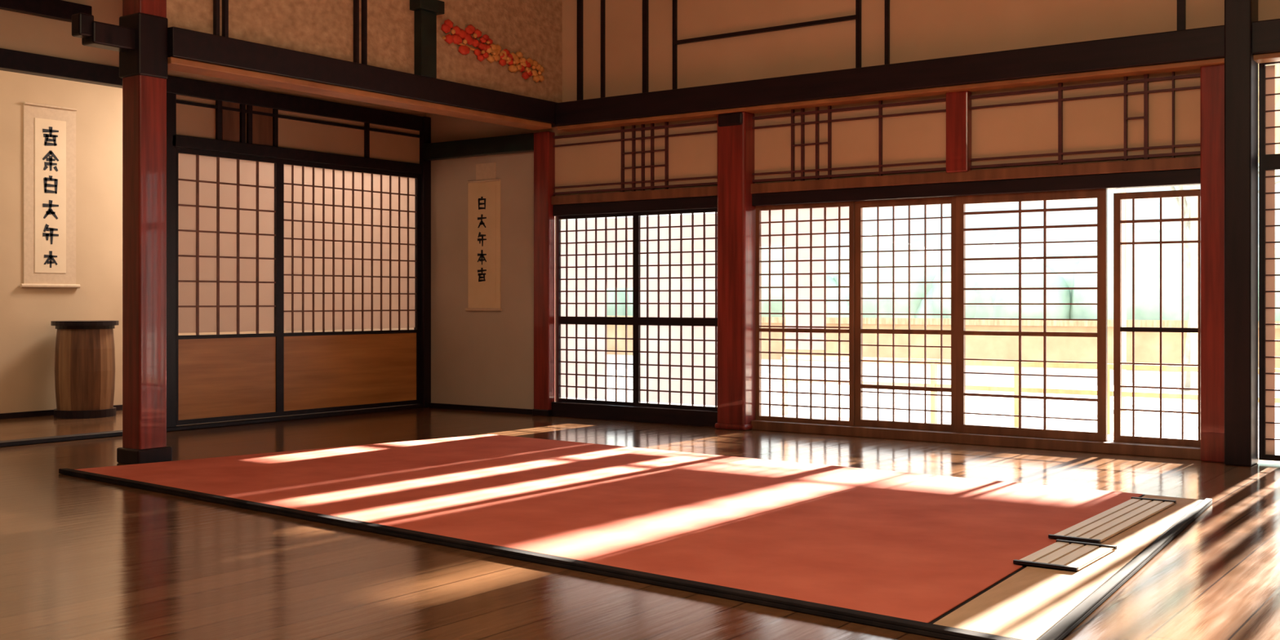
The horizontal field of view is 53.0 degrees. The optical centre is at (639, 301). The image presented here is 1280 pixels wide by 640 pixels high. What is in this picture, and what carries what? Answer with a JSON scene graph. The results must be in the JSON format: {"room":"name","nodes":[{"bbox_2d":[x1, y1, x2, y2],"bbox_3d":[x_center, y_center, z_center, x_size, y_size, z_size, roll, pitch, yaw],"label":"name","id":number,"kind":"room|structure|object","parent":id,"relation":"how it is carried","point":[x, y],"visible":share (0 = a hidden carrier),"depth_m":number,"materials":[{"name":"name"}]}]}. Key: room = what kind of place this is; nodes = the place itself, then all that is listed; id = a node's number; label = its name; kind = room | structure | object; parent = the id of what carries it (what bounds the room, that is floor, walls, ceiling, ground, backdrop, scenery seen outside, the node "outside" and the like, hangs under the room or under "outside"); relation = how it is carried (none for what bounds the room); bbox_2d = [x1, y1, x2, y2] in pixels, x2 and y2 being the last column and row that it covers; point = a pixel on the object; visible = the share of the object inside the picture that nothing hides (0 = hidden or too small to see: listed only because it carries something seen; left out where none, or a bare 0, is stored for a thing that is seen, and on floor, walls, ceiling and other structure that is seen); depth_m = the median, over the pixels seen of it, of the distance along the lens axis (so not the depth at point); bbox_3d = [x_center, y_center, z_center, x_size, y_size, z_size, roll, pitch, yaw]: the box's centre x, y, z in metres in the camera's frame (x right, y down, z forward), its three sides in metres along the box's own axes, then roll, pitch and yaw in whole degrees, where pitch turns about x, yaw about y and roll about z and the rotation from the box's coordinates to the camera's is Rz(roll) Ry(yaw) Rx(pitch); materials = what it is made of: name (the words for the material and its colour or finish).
{"room":"japanese dojo","nodes":[
{"label":"japanese dojo","id":0,"kind":"room"},
{"bbox_2d":[0,70,285,413],"bbox_3d":[-7.455,-1.050,9.117,0.150,4.200,12.400,0,0,36],"label":"wall","id":1,"kind":"structure","parent":0,"point":[28,338],"depth_m":11.85,"materials":[{"name":"beige paint"}]},
{"bbox_2d":[20,102,80,288],"bbox_3d":[-5.417,-0.962,11.791,0.036,1.679,0.560,0,0,36],"label":"scroll","id":2,"kind":"object","parent":1,"relation":"attached to","point":[49,131],"visible":1,"depth_m":11.78,"materials":[{"name":"paper"}]},
{"bbox_2d":[0,404,122,419],"bbox_3d":[-7.381,1.025,9.065,0.030,0.050,12.100,0,0,36],"label":"baseboard","id":3,"kind":"structure","parent":1,"relation":"attached to","point":[118,407],"depth_m":11.62,"materials":[{"name":"brown wood"}]},
{"bbox_2d":[0,0,426,164],"bbox_3d":[-5.676,-2.250,7.839,0.070,1.800,12.100,0,0,36],"label":"wall","id":4,"kind":"structure","parent":0,"point":[191,120],"depth_m":10.68,"materials":[{"name":"beige paint"}]},
{"bbox_2d":[0,0,431,447],"bbox_3d":[-5.656,-0.600,7.824,0.140,3.300,12.100,0,0,36],"label":"trim","id":5,"kind":"structure","parent":4,"relation":"attached to","point":[11,60],"depth_m":10.65,"materials":[{"name":"brown wood"}]},
{"bbox_2d":[176,147,279,425],"bbox_3d":[-3.484,-0.120,10.844,0.035,2.260,1.060,0,0,36],"label":"screen","id":6,"kind":"object","parent":4,"relation":"attached to","point":[228,205],"visible":1,"depth_m":10.84,"materials":[{"name":"beige paper"}]},
{"bbox_2d":[176,99,421,157],"bbox_3d":[-2.972,-1.515,11.523,0.040,0.330,2.760,0,0,36],"label":"trim","id":7,"kind":"structure","parent":4,"relation":"attached to","point":[262,122],"depth_m":11.02,"materials":[{"name":"brown wood"}]},
{"bbox_2d":[280,159,420,416],"bbox_3d":[-2.679,-0.120,11.965,0.035,2.260,1.700,0,0,36],"label":"screen","id":8,"kind":"object","parent":4,"relation":"attached to","point":[350,236],"visible":1,"depth_m":11.91,"materials":[{"name":"beige paper"}]},
{"bbox_2d":[166,0,562,102],"bbox_3d":[-1.949,-2.460,10.085,0.100,1.380,4.100,0,0,36],"label":"wall","id":9,"kind":"structure","parent":0,"point":[323,28],"depth_m":10.08,"materials":[{"name":"paint"}]},
{"bbox_2d":[213,0,444,78],"bbox_3d":[-2.280,-2.470,9.538,0.240,1.360,2.095,0,0,36],"label":"trim","id":10,"kind":"structure","parent":9,"relation":"attached to","point":[425,11],"depth_m":10.17,"materials":[{"name":"brown wood"}]},
{"bbox_2d":[440,18,544,82],"bbox_3d":[-1.231,-2.128,10.950,0.060,0.371,1.290,0,0,36],"label":"wall ornament","id":11,"kind":"object","parent":9,"relation":"attached to","point":[517,62],"visible":1,"depth_m":10.87,"materials":[{"name":"red plant"}]},
{"bbox_2d":[0,407,1279,639],"bbox_3d":[-1.751,1.110,5.016,14.200,0.120,12.400,0,0,36],"label":"floor","id":12,"kind":"structure","parent":0,"point":[81,558],"depth_m":5.25,"materials":[{"name":"brown wood"}]},
{"bbox_2d":[50,320,119,418],"bbox_3d":[-5.066,0.615,11.711,0.570,0.870,0.570,0,0,36],"label":"wooden barrel","id":13,"kind":"object","parent":12,"relation":"on","point":[85,350],"visible":1,"depth_m":11.50,"materials":[{"name":"brown wood"}]},
{"bbox_2d":[71,0,172,464],"bbox_3d":[-3.332,-1.050,8.213,0.250,4.200,0.605,0,0,36],"label":"wooden pillar","id":14,"kind":"structure","parent":12,"relation":"on","point":[140,38],"depth_m":8.28,"materials":[{"name":"red wood"}]},
{"bbox_2d":[168,26,558,129],"bbox_3d":[-1.955,-1.670,10.077,0.260,0.240,4.080,0,0,36],"label":"ceiling beam","id":15,"kind":"structure","parent":14,"relation":"attached to","point":[191,51],"depth_m":9.56,"materials":[{"name":"brown wood"}]},
{"bbox_2d":[532,131,555,416],"bbox_3d":[-0.881,-0.250,11.775,0.200,2.600,0.110,0,0,36],"label":"wooden post","id":16,"kind":"object","parent":12,"relation":"on","point":[544,150],"visible":1,"depth_m":11.73,"materials":[{"name":"red wood"}]},
{"bbox_2d":[58,434,1212,639],"bbox_3d":[-0.094,1.034,7.056,6.211,0.028,3.339,0,0,41],"label":"rug","id":17,"kind":"object","parent":12,"relation":"on","point":[930,555],"visible":0.98,"depth_m":6.00,"materials":[{"name":"fabric"}]},
{"bbox_2d":[1013,539,1116,571],"bbox_3d":[1.709,1.015,5.139,0.245,0.014,0.540,0,0,36],"label":"bamboo mat","id":18,"kind":"object","parent":17,"relation":"on","point":[1068,555],"visible":1,"depth_m":5.11,"materials":[{"name":"brown wood"}]},
{"bbox_2d":[1048,497,1176,543],"bbox_3d":[2.237,1.015,6.010,0.215,0.014,1.330,0,0,36],"label":"bamboo mat","id":19,"kind":"object","parent":17,"relation":"on","point":[1100,527],"visible":1,"depth_m":5.93,"materials":[{"name":"brown wood"}]},
{"bbox_2d":[715,111,755,430],"bbox_3d":[0.809,-0.250,10.580,0.300,2.600,0.275,0,0,36],"label":"wooden post","id":20,"kind":"object","parent":12,"relation":"on","point":[736,215],"visible":0.94,"depth_m":10.47,"materials":[{"name":"red wood"}]},
{"bbox_2d":[555,18,1279,131],"bbox_3d":[3.327,-1.660,8.687,9.940,0.240,0.190,0,0,36],"label":"ceiling beam","id":21,"kind":"structure","parent":20,"relation":"on","point":[1191,49],"depth_m":9.43,"materials":[{"name":"brown wood"}]},
{"bbox_2d":[1200,64,1224,462],"bbox_3d":[3.809,-0.250,8.457,0.170,2.600,0.220,0,0,36],"label":"wooden post","id":22,"kind":"object","parent":12,"relation":"on","point":[1211,77],"visible":0.56,"depth_m":8.38,"materials":[{"name":"red wood"}]},
{"bbox_2d":[1224,0,1257,466],"bbox_3d":[3.879,-1.050,8.271,0.160,4.200,0.240,0,0,36],"label":"wooden post","id":23,"kind":"object","parent":12,"relation":"on","point":[1241,70],"visible":1,"depth_m":8.18,"materials":[{"name":"brown wood"}]},
{"bbox_2d":[285,0,1279,408],"bbox_3d":[1.825,-1.050,9.989,13.900,4.200,0.150,0,0,36],"label":"wall","id":24,"kind":"structure","parent":0,"point":[485,358],"depth_m":10.47,"materials":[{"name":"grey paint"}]},
{"bbox_2d":[422,133,533,160],"bbox_3d":[-1.536,-1.470,12.252,1.440,0.160,0.100,0,0,36],"label":"beam","id":25,"kind":"structure","parent":24,"relation":"attached to","point":[520,143],"depth_m":12.19,"materials":[{"name":"brown wood"}]},
{"bbox_2d":[429,402,532,414],"bbox_3d":[-1.520,1.028,12.283,1.430,0.045,0.030,0,0,36],"label":"baseboard","id":26,"kind":"structure","parent":24,"relation":"attached to","point":[519,411],"depth_m":12.26,"materials":[{"name":"brown wood"}]},
{"bbox_2d":[465,162,502,311],"bbox_3d":[-1.496,-0.612,12.264,0.450,1.416,0.032,0,0,36],"label":"scroll","id":27,"kind":"object","parent":24,"relation":"attached to","point":[483,193],"visible":1,"depth_m":12.25,"materials":[{"name":"paper"}]},
{"bbox_2d":[551,155,1199,216],"bbox_3d":[1.496,-0.870,10.157,5.570,0.180,0.160,0,0,36],"label":"beam","id":28,"kind":"structure","parent":24,"relation":"attached to","point":[1184,171],"depth_m":9.65,"materials":[{"name":"brown wood"}]},
{"bbox_2d":[946,90,971,173],"bbox_3d":[2.352,-1.250,9.462,0.170,0.600,0.090,0,0,36],"label":"wooden post","id":29,"kind":"object","parent":28,"relation":"on","point":[958,104],"visible":1,"depth_m":9.42,"materials":[{"name":"red wood"}]},
{"bbox_2d":[552,71,1199,195],"bbox_3d":[1.478,-1.255,10.131,5.570,0.590,0.044,0,0,36],"label":"trim","id":30,"kind":"structure","parent":24,"relation":"attached to","point":[1146,80],"depth_m":9.93,"materials":[{"name":"brown wood"}]},
{"bbox_2d":[551,401,1200,460],"bbox_3d":[1.502,0.985,10.165,5.570,0.130,0.180,0,0,36],"label":"trim","id":31,"kind":"structure","parent":24,"relation":"attached to","point":[562,409],"depth_m":9.85,"materials":[{"name":"brown wood"}]},
{"bbox_2d":[555,212,635,405],"bbox_3d":[-0.393,0.070,11.528,0.900,1.700,0.035,0,0,36],"label":"screen","id":32,"kind":"object","parent":31,"relation":"on","point":[595,255],"visible":1,"depth_m":11.58,"materials":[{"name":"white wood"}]},
{"bbox_2d":[635,208,717,410],"bbox_3d":[0.355,0.070,10.990,0.943,1.700,0.035,0,0,36],"label":"screen","id":33,"kind":"object","parent":31,"relation":"on","point":[677,255],"visible":0.79,"depth_m":11.02,"materials":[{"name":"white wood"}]},
{"bbox_2d":[755,201,854,426],"bbox_3d":[1.318,0.098,10.297,0.883,1.755,0.035,0,0,36],"label":"screen","id":34,"kind":"object","parent":31,"relation":"on","point":[802,228],"visible":1,"depth_m":10.29,"materials":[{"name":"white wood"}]},
{"bbox_2d":[854,196,955,431],"bbox_3d":[2.035,0.098,9.819,0.840,1.755,0.035,0,0,36],"label":"screen","id":35,"kind":"object","parent":31,"relation":"on","point":[859,206],"visible":1,"depth_m":9.84,"materials":[{"name":"brown wood"}]},
{"bbox_2d":[577,0,1186,100],"bbox_3d":[1.543,-2.465,10.084,5.180,1.370,0.044,0,0,36],"label":"trim","id":36,"kind":"structure","parent":24,"relation":"attached to","point":[1181,4],"depth_m":10.96,"materials":[{"name":"brown wood"}]},
{"bbox_2d":[955,188,1107,441],"bbox_3d":[2.801,0.098,9.231,1.090,1.755,0.035,0,0,36],"label":"door","id":37,"kind":"structure","parent":24,"relation":"in","point":[1101,435],"depth_m":9.20,"materials":[{"name":"brown wood"}]},
{"bbox_2d":[1113,189,1199,447],"bbox_3d":[3.541,0.113,8.748,0.595,1.725,0.035,0,0,36],"label":"door","id":38,"kind":"structure","parent":24,"relation":"in","point":[1117,197],"depth_m":8.81,"materials":[{"name":"brown wood"}]},
{"bbox_2d":[1258,61,1279,461],"bbox_3d":[4.579,-0.270,7.952,1.350,2.600,0.035,0,0,36],"label":"screen","id":39,"kind":"object","parent":24,"relation":"attached to","point":[1268,162],"visible":0.97,"depth_m":8.32,"materials":[{"name":"white paper"}]},
{"label":"outside","id":40,"kind":"structure","parent":0,"visible":0},
{"bbox_2d":[564,354,1279,443],"bbox_3d":[20.854,1.425,46.128,100.000,0.150,80.750,0,0,36],"label":"ground","id":41,"kind":"structure","parent":40,"point":[1146,423],"depth_m":17.75,"materials":[{"name":"white"}]},
{"bbox_2d":[564,177,1279,277],"bbox_3d":[43.203,-4.676,60.079,180.000,12.253,8.000,0,0,36],"label":"sky","id":42,"kind":"structure","parent":41,"relation":"on","point":[1145,208],"depth_m":75.15,"materials":[{"name":"white"}]},
{"bbox_2d":[607,222,1279,320],"bbox_3d":[9.194,0.124,29.005,36.260,4.744,4.413,0,0,36],"label":"trees","id":43,"kind":"object","parent":41,"relation":"on","point":[1147,256],"visible":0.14,"depth_m":28.50,"materials":[{"name":"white plant"}]},
{"bbox_2d":[607,315,1279,373],"bbox_3d":[8.772,0.860,25.901,28.000,0.980,0.700,0,0,36],"label":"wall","id":44,"kind":"structure","parent":41,"relation":"on","point":[1147,344],"depth_m":26.65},
{"bbox_2d":[761,413,1279,462],"bbox_3d":[2.600,1.215,10.467,16.000,0.270,1.513,0,0,36],"label":"veranda","id":45,"kind":"object","parent":41,"relation":"on","point":[1110,437],"visible":0.02,"depth_m":11.42,"materials":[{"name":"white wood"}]},
{"bbox_2d":[781,355,1279,434],"bbox_3d":[3.316,0.795,10.795,4.820,0.570,0.060,0,0,36],"label":"veranda railing","id":46,"kind":"object","parent":41,"relation":"on","point":[933,366],"depth_m":10.85,"materials":[{"name":"beige wood"}]},
{"bbox_2d":[1117,185,1199,414],"bbox_3d":[6.168,-0.925,15.395,0.960,4.550,2.200,0,0,36],"label":"gate post","id":47,"kind":"structure","parent":41,"relation":"on","point":[1193,200],"depth_m":15.28,"materials":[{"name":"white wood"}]},
{"bbox_2d":[1170,163,1279,391],"bbox_3d":[8.318,-0.774,19.202,2.654,4.265,3.523,0,0,36],"label":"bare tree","id":48,"kind":"object","parent":41,"relation":"on","point":[1186,204],"visible":0.04,"depth_m":19.12,"materials":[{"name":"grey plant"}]}
]}

